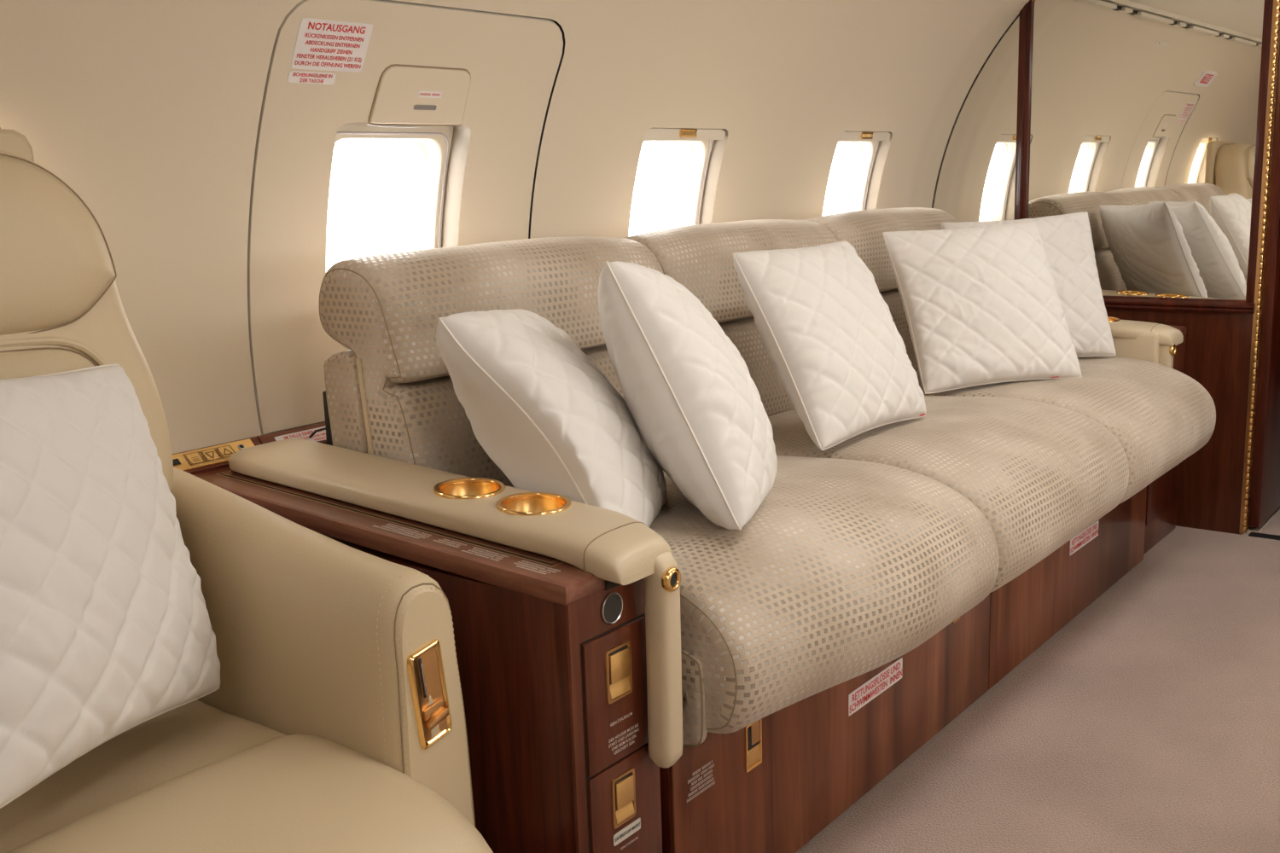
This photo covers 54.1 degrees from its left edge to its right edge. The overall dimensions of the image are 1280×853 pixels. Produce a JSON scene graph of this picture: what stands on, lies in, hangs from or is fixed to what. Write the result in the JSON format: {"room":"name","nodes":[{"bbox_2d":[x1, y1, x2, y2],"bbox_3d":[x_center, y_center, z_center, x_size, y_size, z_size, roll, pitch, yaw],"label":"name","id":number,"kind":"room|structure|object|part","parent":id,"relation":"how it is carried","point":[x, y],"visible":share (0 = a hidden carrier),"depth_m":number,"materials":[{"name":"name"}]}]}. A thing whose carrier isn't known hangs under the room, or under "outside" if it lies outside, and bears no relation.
{"room":"aircraft cabin","nodes":[
{"label":"aircraft cabin","id":0,"kind":"room"},
{"bbox_2d":[0,0,1029,453],"bbox_3d":[-0.578,-0.084,2.062,0.402,1.690,5.704,7,14,37],"label":"wall","id":1,"kind":"structure","parent":0,"point":[148,111],"depth_m":2.46,"materials":[{"name":"beige plastic"}]},
{"bbox_2d":[172,438,254,471],"bbox_3d":[-0.756,0.056,2.129,0.032,0.026,0.241,7,14,37],"label":"switch panel","id":2,"kind":"object","parent":1,"relation":"attached to","point":[195,459],"visible":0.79,"depth_m":2.15,"materials":[{"name":"gold metal"}]},
{"bbox_2d":[172,459,181,465],"bbox_3d":[-0.781,0.060,2.099,0.009,0.008,0.024,7,14,37],"label":"socket","id":3,"kind":"object","parent":2,"relation":"attached to","point":[176,462],"depth_m":2.10,"materials":[{"name":"black plastic"}]},
{"bbox_2d":[172,436,261,474],"bbox_3d":[-1.563,0.329,1.124,0.042,0.116,2.908,7,14,37],"label":"trim","id":4,"kind":"structure","parent":1,"relation":"attached to","point":[255,441],"depth_m":2.15,"materials":[{"name":"brown wood"}]},
{"bbox_2d":[256,422,326,444],"bbox_3d":[0.174,-0.163,3.315,0.042,0.116,2.762,7,14,37],"label":"trim","id":5,"kind":"structure","parent":1,"relation":"attached to","point":[269,438],"depth_m":2.29,"materials":[{"name":"brown wood"}]},
{"bbox_2d":[274,426,326,442],"bbox_3d":[-0.595,0.014,2.328,0.026,0.020,0.182,7,14,37],"label":"placard","id":6,"kind":"object","parent":1,"relation":"attached to","point":[318,436],"visible":0.49,"depth_m":2.31},
{"bbox_2d":[247,0,565,435],"bbox_3d":[-0.443,-0.413,2.447,0.270,0.774,0.740,7,14,37],"label":"hatch","id":7,"kind":"object","parent":1,"relation":"attached to","point":[470,91],"visible":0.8,"depth_m":2.31,"materials":[{"name":"beige plastic"}]},
{"bbox_3d":[-0.504,-0.406,2.466,0.097,0.382,0.326,7,14,37],"label":"frame","id":8,"kind":"part","parent":7,"relation":"part of","materials":[{"name":"plastic"}]},
{"bbox_3d":[-0.452,-0.571,2.374,0.011,0.008,0.182,7,14,37],"label":"pull handle","id":9,"kind":"part","parent":7,"relation":"part of","materials":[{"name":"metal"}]},
{"bbox_3d":[-0.410,-0.624,2.366,0.049,0.101,0.233,7,14,37],"label":"handle","id":10,"kind":"part","parent":7,"relation":"part of","materials":[{"name":"beige plastic"}]},
{"bbox_2d":[642,128,728,226],"bbox_3d":[0.067,-0.558,3.167,0.160,0.386,0.353,7,14,37],"label":"window frame","id":11,"kind":"structure","parent":1,"relation":"in","point":[704,148],"depth_m":3.27,"materials":[{"name":"plastic"}]},
{"bbox_2d":[837,131,892,212],"bbox_3d":[0.637,-0.720,3.885,0.160,0.386,0.340,7,14,37],"label":"window frame","id":12,"kind":"structure","parent":1,"relation":"in","point":[871,148],"depth_m":3.98,"materials":[{"name":"plastic"}]},
{"bbox_3d":[0.633,-0.723,3.887,0.096,0.379,0.328,7,14,37],"label":"frame","id":13,"kind":"part","parent":12,"relation":"part of","materials":[{"name":"plastic"}]},
{"bbox_2d":[931,13,1019,208],"bbox_3d":[1.125,-0.915,4.217,0.329,0.924,0.004,7,14,37],"label":"trim","id":14,"kind":"structure","parent":1,"relation":"attached to","point":[1019,14],"depth_m":4.21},
{"bbox_2d":[932,14,1019,222],"bbox_3d":[1.122,-0.909,4.229,0.308,0.906,0.004,7,14,37],"label":"wall panel","id":15,"kind":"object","parent":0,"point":[976,181],"visible":0.65,"depth_m":4.19,"materials":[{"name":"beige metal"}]},
{"bbox_2d":[1026,0,1035,218],"bbox_3d":[1.927,-0.532,3.698,2.334,1.780,0.030,7,14,37],"label":"wall","id":16,"kind":"structure","parent":0,"point":[1033,1],"depth_m":4.08,"materials":[{"name":"brown wood"}]},
{"bbox_2d":[1013,0,1032,220],"bbox_3d":[1.253,-0.893,4.115,0.040,0.968,0.017,7,14,37],"label":"trim","id":17,"kind":"structure","parent":16,"relation":"attached to","point":[1026,14],"depth_m":4.08,"materials":[{"name":"brown wood"}]},
{"bbox_2d":[1027,0,1264,300],"bbox_3d":[1.544,-0.920,3.892,0.684,1.032,0.004,7,14,37],"label":"wall mirror","id":18,"kind":"object","parent":16,"relation":"attached to","point":[1143,113],"visible":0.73,"depth_m":3.87,"materials":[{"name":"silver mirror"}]},
{"bbox_2d":[1102,295,1254,314],"bbox_3d":[1.438,-0.407,4.072,1.024,0.039,0.026,7,14,37],"label":"trim","id":19,"kind":"structure","parent":16,"relation":"attached to","point":[1110,302],"depth_m":3.89,"materials":[{"name":"brown wood"}]},
{"bbox_2d":[1105,308,1253,535],"bbox_3d":[1.568,-0.043,4.065,0.746,0.700,0.012,7,14,37],"label":"partition wall","id":20,"kind":"structure","parent":16,"relation":"attached to","point":[1218,345],"depth_m":3.89,"materials":[{"name":"brown wood"}]},
{"bbox_2d":[1239,0,1279,534],"bbox_3d":[2.046,-0.571,3.963,0.042,1.736,0.630,7,14,37],"label":"door","id":21,"kind":"structure","parent":16,"relation":"in","point":[1260,492],"depth_m":3.82,"materials":[{"name":"brown wood"}]},
{"bbox_2d":[1245,0,1273,302],"bbox_3d":[1.821,-0.878,3.672,0.028,1.075,0.009,7,14,37],"label":"trim","id":22,"kind":"structure","parent":16,"relation":"attached to","point":[1268,6],"depth_m":3.68,"materials":[{"name":"brown wood"}]},
{"bbox_2d":[1248,532,1279,540],"bbox_3d":[2.107,0.359,3.740,0.532,0.004,0.042,7,14,37],"label":"trim","id":23,"kind":"structure","parent":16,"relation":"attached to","point":[1252,534],"depth_m":3.87,"materials":[{"name":"black plastic"}]},
{"bbox_2d":[795,506,1279,852],"bbox_3d":[0.972,0.678,2.407,2.150,0.030,7.930,7,14,37],"label":"floor","id":24,"kind":"structure","parent":0,"point":[1149,722],"depth_m":2.55,"materials":[{"name":"carpet"}]},
{"bbox_2d":[0,128,493,852],"bbox_3d":[-0.661,0.274,1.442,0.905,1.243,0.867,7,14,37],"label":"seat","id":25,"kind":"object","parent":24,"relation":"on","point":[335,722],"visible":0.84,"depth_m":1.56,"materials":[{"name":"beige leather"}]},
{"bbox_2d":[0,155,114,335],"bbox_3d":[-0.860,-0.214,1.489,0.073,0.235,0.486,7,14,37],"label":"headrest cover","id":26,"kind":"object","parent":25,"relation":"on","point":[57,274],"depth_m":1.59,"materials":[{"name":"beige leather"}]},
{"bbox_3d":[-0.910,-0.089,1.558,0.234,0.527,0.598,7,14,37],"label":"backrest","id":27,"kind":"part","parent":25,"relation":"part of","materials":[{"name":"beige leather"}]},
{"bbox_2d":[0,364,220,808],"bbox_3d":[-0.671,0.153,1.446,0.208,0.480,0.496,1,11,12],"label":"throw pillow","id":28,"kind":"object","parent":25,"relation":"on","point":[106,631],"visible":1,"depth_m":1.39,"materials":[{"name":"white fabric"}]},
{"bbox_2d":[0,699,286,852],"bbox_3d":[-0.709,0.497,1.532,0.362,0.131,0.535,7,14,37],"label":"seat cushion","id":29,"kind":"object","parent":25,"relation":"on","point":[197,734],"depth_m":1.58,"materials":[{"name":"beige leather"}]},
{"bbox_3d":[-0.499,0.359,1.775,0.669,0.556,0.147,8,15,40],"label":"armrest","id":30,"kind":"part","parent":25,"relation":"part of","materials":[{"name":"beige leather"}]},
{"bbox_3d":[-0.262,0.306,1.518,0.001,0.042,0.006,7,14,37],"label":"lever rod","id":31,"kind":"part","parent":25,"relation":"part of","materials":[{"name":"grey metal"}]},
{"bbox_3d":[-0.258,0.328,1.536,0.010,0.134,0.063,7,14,37],"label":"recline lever","id":32,"kind":"part","parent":25,"relation":"part of","materials":[{"name":"gold metal"}]},
{"bbox_3d":[-0.253,0.348,1.540,0.005,0.019,0.033,7,14,37],"label":"lever plate","id":33,"kind":"part","parent":25,"relation":"part of","materials":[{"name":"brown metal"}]},
{"bbox_2d":[192,438,682,852],"bbox_3d":[-0.331,0.424,1.963,0.908,0.724,0.212,7,14,37],"label":"base cabinet","id":34,"kind":"object","parent":24,"relation":"on","point":[566,613],"visible":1,"depth_m":1.71,"materials":[{"name":"brown wood"}]},
{"bbox_3d":[-0.323,0.110,1.923,0.862,0.091,0.155,7,14,37],"label":"armrest","id":35,"kind":"part","parent":34,"relation":"part of","materials":[{"name":"beige leather"}]},
{"bbox_2d":[604,593,621,622],"bbox_3d":[-0.037,0.241,1.668,0.001,0.038,0.038,7,14,37],"label":"grille","id":36,"kind":"object","parent":34,"relation":"attached to","point":[613,605],"depth_m":1.67,"materials":[{"name":"grey metal"}]},
{"bbox_3d":[-0.029,0.513,1.729,0.006,0.622,0.181,7,14,37],"label":"frame","id":37,"kind":"part","parent":34,"relation":"part of","materials":[{"name":"brown wood"}]},
{"bbox_3d":[-0.029,0.362,1.696,0.006,0.185,0.139,7,14,37],"label":"drawer","id":38,"kind":"part","parent":34,"relation":"part of","materials":[{"name":"brown wood"}]},
{"bbox_3d":[-0.022,0.579,1.739,0.006,0.249,0.139,7,14,37],"label":"drawer","id":39,"kind":"part","parent":34,"relation":"part of","materials":[{"name":"brown wood"}]},
{"bbox_2d":[308,207,1215,852],"bbox_3d":[0.510,0.060,2.849,0.990,1.039,2.320,7,14,37],"label":"sofa","id":40,"kind":"object","parent":24,"relation":"on","point":[887,578],"visible":0.5,"depth_m":2.22,"materials":[{"name":"beige fabric"}]},
{"bbox_3d":[0.199,-0.163,3.056,0.116,0.333,2.296,7,14,37],"label":"frame","id":41,"kind":"part","parent":40,"relation":"part of","materials":[{"name":"fabric"}]},
{"bbox_2d":[319,236,663,487],"bbox_3d":[-0.217,-0.127,2.407,0.268,0.451,0.772,7,14,37],"label":"cushion","id":42,"kind":"object","parent":40,"relation":"on","point":[392,395],"depth_m":2.14,"materials":[{"name":"fabric"}]},
{"bbox_2d":[436,308,666,527],"bbox_3d":[-0.128,-0.017,2.036,0.326,0.376,0.466,0,11,11],"label":"throw pillow","id":43,"kind":"object","parent":40,"relation":"on","point":[544,413],"visible":0.82,"depth_m":1.87,"materials":[{"name":"white fabric"}]},
{"bbox_2d":[597,261,777,530],"bbox_3d":[0.082,-0.080,2.107,0.297,0.423,0.491,1,12,15],"label":"throw pillow","id":44,"kind":"object","parent":40,"relation":"on","point":[691,397],"visible":1,"depth_m":1.91,"materials":[{"name":"white fabric"}]},
{"bbox_2d":[623,219,837,416],"bbox_3d":[0.253,-0.260,2.999,0.268,0.452,0.759,7,14,37],"label":"cushion","id":45,"kind":"object","parent":40,"relation":"on","point":[699,258],"depth_m":2.82,"materials":[{"name":"fabric"}]},
{"bbox_2d":[649,455,999,733],"bbox_3d":[0.118,0.233,2.230,0.810,0.262,0.759,7,14,37],"label":"seat cushion","id":46,"kind":"object","parent":40,"relation":"on","point":[846,567],"depth_m":1.94,"materials":[{"name":"fabric"}]},
{"bbox_2d":[733,240,926,450],"bbox_3d":[0.406,-0.186,2.632,0.260,0.383,0.438,7,14,37],"label":"throw pillow","id":47,"kind":"object","parent":40,"relation":"on","point":[829,337],"visible":1,"depth_m":2.51,"materials":[{"name":"white fabric"}]},
{"bbox_3d":[0.406,0.527,2.300,0.007,0.325,1.170,7,14,37],"label":"panel","id":48,"kind":"part","parent":40,"relation":"part of","materials":[{"name":"brown wood"}]},
{"bbox_2d":[806,207,957,370],"bbox_3d":[0.719,-0.392,3.587,0.267,0.452,0.759,7,14,37],"label":"cushion","id":49,"kind":"object","parent":40,"relation":"on","point":[864,229],"depth_m":3.39,"materials":[{"name":"fabric"}]},
{"bbox_2d":[768,395,1128,593],"bbox_3d":[0.584,0.103,2.818,0.810,0.260,0.759,7,14,37],"label":"seat cushion","id":50,"kind":"object","parent":40,"relation":"on","point":[1040,473],"depth_m":2.56,"materials":[{"name":"fabric"}]},
{"bbox_2d":[882,221,1082,394],"bbox_3d":[0.879,-0.313,3.220,0.449,0.398,0.262,-5,12,-16],"label":"throw pillow","id":51,"kind":"object","parent":40,"relation":"on","point":[982,305],"visible":1,"depth_m":3.16,"materials":[{"name":"white fabric"}]},
{"bbox_2d":[941,211,1116,357],"bbox_3d":[1.105,-0.394,3.573,0.440,0.412,0.241,-4,11,-9],"label":"throw pillow","id":52,"kind":"object","parent":40,"relation":"on","point":[1067,239],"visible":0.3,"depth_m":3.54,"materials":[{"name":"white fabric"}]},
{"bbox_2d":[915,356,1215,503],"bbox_3d":[1.049,-0.030,3.406,0.808,0.260,0.759,7,14,37],"label":"seat cushion","id":53,"kind":"object","parent":40,"relation":"on","point":[1160,416],"depth_m":3.12,"materials":[{"name":"fabric"}]},
{"bbox_3d":[1.114,0.327,3.192,0.007,0.325,1.134,7,14,37],"label":"panel","id":54,"kind":"part","parent":40,"relation":"part of","materials":[{"name":"brown wood"}]},
{"bbox_2d":[1107,316,1186,554],"bbox_3d":[1.267,-0.031,3.994,0.888,0.724,0.415,7,14,37],"label":"armrest","id":55,"kind":"object","parent":24,"relation":"on","point":[1161,344],"visible":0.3,"depth_m":3.65,"materials":[{"name":"brown wood"}]},
{"bbox_3d":[1.186,-0.317,3.825,0.862,0.091,0.155,7,14,37],"label":"armrest","id":56,"kind":"part","parent":55,"relation":"part of","materials":[{"name":"beige leather"}]},
{"bbox_3d":[1.583,0.092,3.794,0.006,0.360,0.300,7,14,37],"label":"door","id":57,"kind":"part","parent":55,"relation":"part of","materials":[{"name":"brown wood"}]},
{"bbox_3d":[1.581,0.050,3.794,0.006,0.622,0.366,7,14,37],"label":"frame","id":58,"kind":"part","parent":55,"relation":"part of","materials":[{"name":"brown wood"}]}
]}

